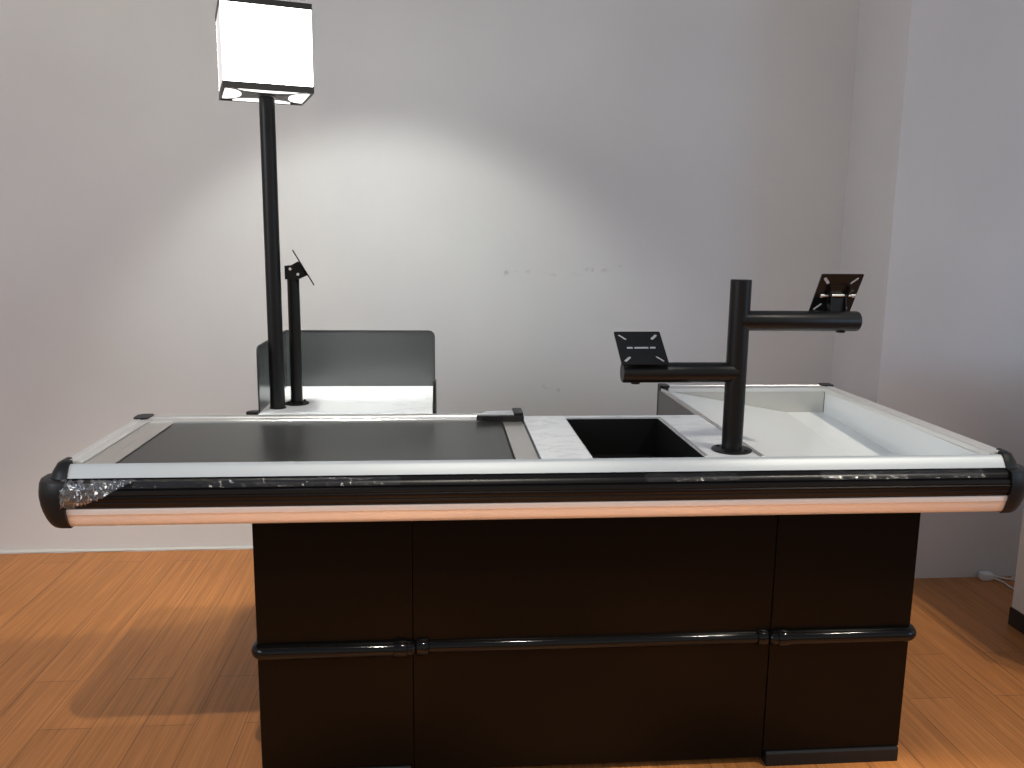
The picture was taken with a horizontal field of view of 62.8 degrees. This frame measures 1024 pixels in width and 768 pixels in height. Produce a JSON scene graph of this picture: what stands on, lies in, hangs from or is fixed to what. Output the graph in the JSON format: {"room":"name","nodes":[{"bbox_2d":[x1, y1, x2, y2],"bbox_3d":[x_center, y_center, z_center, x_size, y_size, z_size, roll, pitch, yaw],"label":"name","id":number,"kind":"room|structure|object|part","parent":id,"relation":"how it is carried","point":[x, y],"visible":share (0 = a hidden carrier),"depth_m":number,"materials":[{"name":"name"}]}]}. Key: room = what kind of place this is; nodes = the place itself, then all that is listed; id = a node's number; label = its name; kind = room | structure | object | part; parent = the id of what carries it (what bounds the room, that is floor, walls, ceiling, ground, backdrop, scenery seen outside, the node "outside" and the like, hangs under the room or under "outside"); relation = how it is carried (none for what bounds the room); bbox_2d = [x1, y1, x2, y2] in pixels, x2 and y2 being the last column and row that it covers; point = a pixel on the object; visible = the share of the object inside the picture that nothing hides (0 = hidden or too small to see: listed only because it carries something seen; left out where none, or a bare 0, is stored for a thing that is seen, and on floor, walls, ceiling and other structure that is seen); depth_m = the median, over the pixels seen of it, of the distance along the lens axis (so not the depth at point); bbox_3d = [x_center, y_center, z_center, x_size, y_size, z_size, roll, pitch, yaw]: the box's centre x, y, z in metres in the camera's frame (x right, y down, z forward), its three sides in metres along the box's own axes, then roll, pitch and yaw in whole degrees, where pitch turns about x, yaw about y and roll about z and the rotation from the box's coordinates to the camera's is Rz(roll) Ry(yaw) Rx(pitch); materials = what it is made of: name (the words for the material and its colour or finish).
{"room":"store checkout area","nodes":[
{"label":"store checkout area","id":0,"kind":"room"},
{"bbox_2d":[0,0,859,549],"bbox_3d":[-4.301,-1.943,3.083,11.620,5.400,0.200,0,10,-5],"label":"wall","id":1,"kind":"structure","parent":0,"point":[524,185],"depth_m":3.52,"materials":[{"name":"paint"}]},
{"bbox_2d":[0,546,252,553],"bbox_3d":[-4.343,0.729,3.433,11.580,0.013,0.014,0,10,-5],"label":"baseboard","id":2,"kind":"structure","parent":1,"relation":"attached to","point":[197,547],"depth_m":3.65,"materials":[{"name":"grey"}]},
{"bbox_2d":[0,549,1023,767],"bbox_3d":[-0.509,2.074,-3.793,18.000,0.100,16.200,0,10,-5],"label":"floor","id":3,"kind":"structure","parent":0,"point":[133,659],"depth_m":2.69,"materials":[{"name":"brown wood"}]},
{"bbox_2d":[246,330,436,414],"bbox_3d":[-0.510,0.376,2.686,0.536,1.053,0.468,0,10,-5],"label":"counter","id":4,"kind":"object","parent":3,"relation":"on","point":[344,371],"visible":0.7,"depth_m":2.82,"materials":[{"name":"black"}]},
{"bbox_2d":[38,383,1023,767],"bbox_3d":[0.062,0.508,2.474,2.317,0.876,1.044,0,10,-5],"label":"checkout counter","id":5,"kind":"object","parent":3,"relation":"on","point":[507,588],"depth_m":2.10,"materials":[{"name":"black"}]},
{"bbox_3d":[-0.939,0.151,2.077,0.067,0.016,0.428,0,10,-5],"label":"plate","id":6,"kind":"part","parent":5,"relation":"part of","materials":[{"name":"silver metal"}]},
{"bbox_2d":[215,0,313,408],"bbox_3d":[-0.686,-0.473,2.374,0.233,1.102,0.233,-3,10,-21],"label":"lamp","id":7,"kind":"object","parent":5,"relation":"on","point":[264,47],"visible":1,"depth_m":2.22,"materials":[{"name":"black"}]},
{"bbox_3d":[-0.786,-0.900,2.259,0.066,0.194,0.213,0,10,-5],"label":"light panel","id":8,"kind":"part","parent":7,"relation":"part of","materials":[{"name":"white plastic"}]},
{"bbox_3d":[-0.682,-0.799,2.318,0.220,0.004,0.220,-3,10,-21],"label":"plate","id":9,"kind":"part","parent":7,"relation":"part of","materials":[{"name":"grey"}]},
{"bbox_3d":[-0.639,-0.887,2.196,0.229,0.194,0.003,-3,10,-21],"label":"light panel","id":10,"kind":"part","parent":7,"relation":"part of","materials":[{"name":"white plastic"}]},
{"bbox_2d":[284,250,313,405],"bbox_3d":[-0.632,-0.166,2.491,0.095,0.459,0.104,-2,10,-14],"label":"stand","id":11,"kind":"object","parent":5,"relation":"on","point":[294,272],"visible":1,"depth_m":2.48,"materials":[{"name":"black metal"}]},
{"bbox_3d":[-0.613,-0.343,2.465,0.060,0.102,0.104,-2,10,-14],"label":"mounting plate","id":12,"kind":"part","parent":11,"relation":"part of","materials":[{"name":"black metal"}]},
{"bbox_3d":[-0.434,0.639,2.068,0.377,0.665,0.018,0,10,-5],"label":"panel","id":13,"kind":"part","parent":5,"relation":"part of","materials":[{"name":"black wood"}]},
{"bbox_3d":[-0.450,0.624,2.222,0.405,0.039,0.375,0,10,-5],"label":"bump rail","id":14,"kind":"part","parent":5,"relation":"part of","materials":[{"name":"black metal"}]},
{"bbox_3d":[0.018,0.148,2.158,0.054,0.016,0.428,0,10,-5],"label":"plate","id":15,"kind":"part","parent":5,"relation":"part of","materials":[{"name":"silver metal"}]},
{"bbox_3d":[0.104,0.287,1.967,2.176,0.046,0.082,0,10,-5],"label":"trim","id":16,"kind":"part","parent":5,"relation":"part of","materials":[{"name":"silver metal"}]},
{"bbox_3d":[0.208,0.650,2.119,0.918,0.034,0.034,0,10,-5],"label":"bump rail","id":17,"kind":"part","parent":5,"relation":"part of","materials":[{"name":"black metal"}]},
{"bbox_3d":[0.208,0.646,2.127,0.911,0.685,0.018,0,10,-5],"label":"panel","id":18,"kind":"part","parent":5,"relation":"part of","materials":[{"name":"black wood"}]},
{"bbox_3d":[0.309,0.133,2.193,0.278,0.002,0.440,0,10,-5],"label":"opening trim","id":19,"kind":"part","parent":5,"relation":"part of","materials":[{"name":"silver metal"}]},
{"bbox_2d":[523,415,758,458],"bbox_3d":[0.308,0.143,2.206,0.520,0.021,0.482,0,10,-5],"label":"countertop","id":20,"kind":"structure","parent":5,"relation":"on","point":[551,437],"depth_m":2.21,"materials":[{"name":"white stone"}]},
{"bbox_2d":[614,274,863,454],"bbox_3d":[0.541,-0.051,2.015,0.588,0.430,0.100,0,10,-5],"label":"stand","id":21,"kind":"object","parent":5,"relation":"on","point":[836,298],"visible":1,"depth_m":1.99,"materials":[{"name":"black powder-coated steel"}]},
{"bbox_3d":[0.306,-0.086,1.994,0.114,0.069,0.086,-1,10,-8],"label":"screen plate","id":22,"kind":"part","parent":21,"relation":"part of","materials":[{"name":"black metal"}]},
{"bbox_3d":[0.400,-0.028,2.004,0.278,0.048,0.049,0,10,-5],"label":"arm","id":23,"kind":"part","parent":21,"relation":"part of","materials":[{"name":"black metal"}]},
{"bbox_3d":[0.539,-0.045,2.014,0.050,0.409,0.050,0,10,-5],"label":"post","id":24,"kind":"part","parent":21,"relation":"part of","materials":[{"name":"black metal"}]},
{"bbox_3d":[0.686,-0.151,2.007,0.292,0.048,0.049,0,10,-5],"label":"arm","id":25,"kind":"part","parent":21,"relation":"part of","materials":[{"name":"black metal"}]},
{"bbox_3d":[0.778,-0.217,2.017,0.109,0.097,0.052,-1,10,-10],"label":"screen plate","id":26,"kind":"part","parent":21,"relation":"part of","materials":[{"name":"black metal"}]},
{"bbox_2d":[658,388,980,456],"bbox_3d":[0.852,0.160,2.491,0.606,0.143,0.942,0,10,-5],"label":"tray","id":27,"kind":"object","parent":5,"relation":"on","point":[779,422],"depth_m":2.62,"materials":[{"name":"white metal"}]},
{"bbox_3d":[0.848,0.635,2.176,0.372,0.665,0.018,0,10,-5],"label":"panel","id":28,"kind":"part","parent":5,"relation":"part of","materials":[{"name":"black wood"}]},
{"bbox_3d":[0.841,0.621,2.331,0.405,0.039,0.375,0,10,-5],"label":"bump rail","id":29,"kind":"part","parent":5,"relation":"part of","materials":[{"name":"black metal"}]},
{"bbox_2d":[978,571,1014,589],"bbox_3d":[2.165,0.805,3.384,0.461,0.032,0.219,0,10,-5],"label":"power adapter","id":30,"kind":"object","parent":3,"relation":"on","point":[983,575],"visible":0.78,"depth_m":3.44,"materials":[{"name":"white plastic"}]},
{"bbox_2d":[1008,509,1023,633],"bbox_3d":[2.199,0.479,2.645,0.723,0.925,0.750,0,10,-5],"label":"base cabinet","id":31,"kind":"object","parent":3,"relation":"on","point":[1016,612],"visible":1,"depth_m":3.00,"materials":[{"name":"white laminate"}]},
{"bbox_2d":[831,0,1023,577],"bbox_3d":[4.652,-1.925,3.596,6.452,5.400,0.690,0,10,-5],"label":"wall","id":32,"kind":"structure","parent":0,"point":[933,218],"depth_m":3.27,"materials":[{"name":"paint"}]}
]}

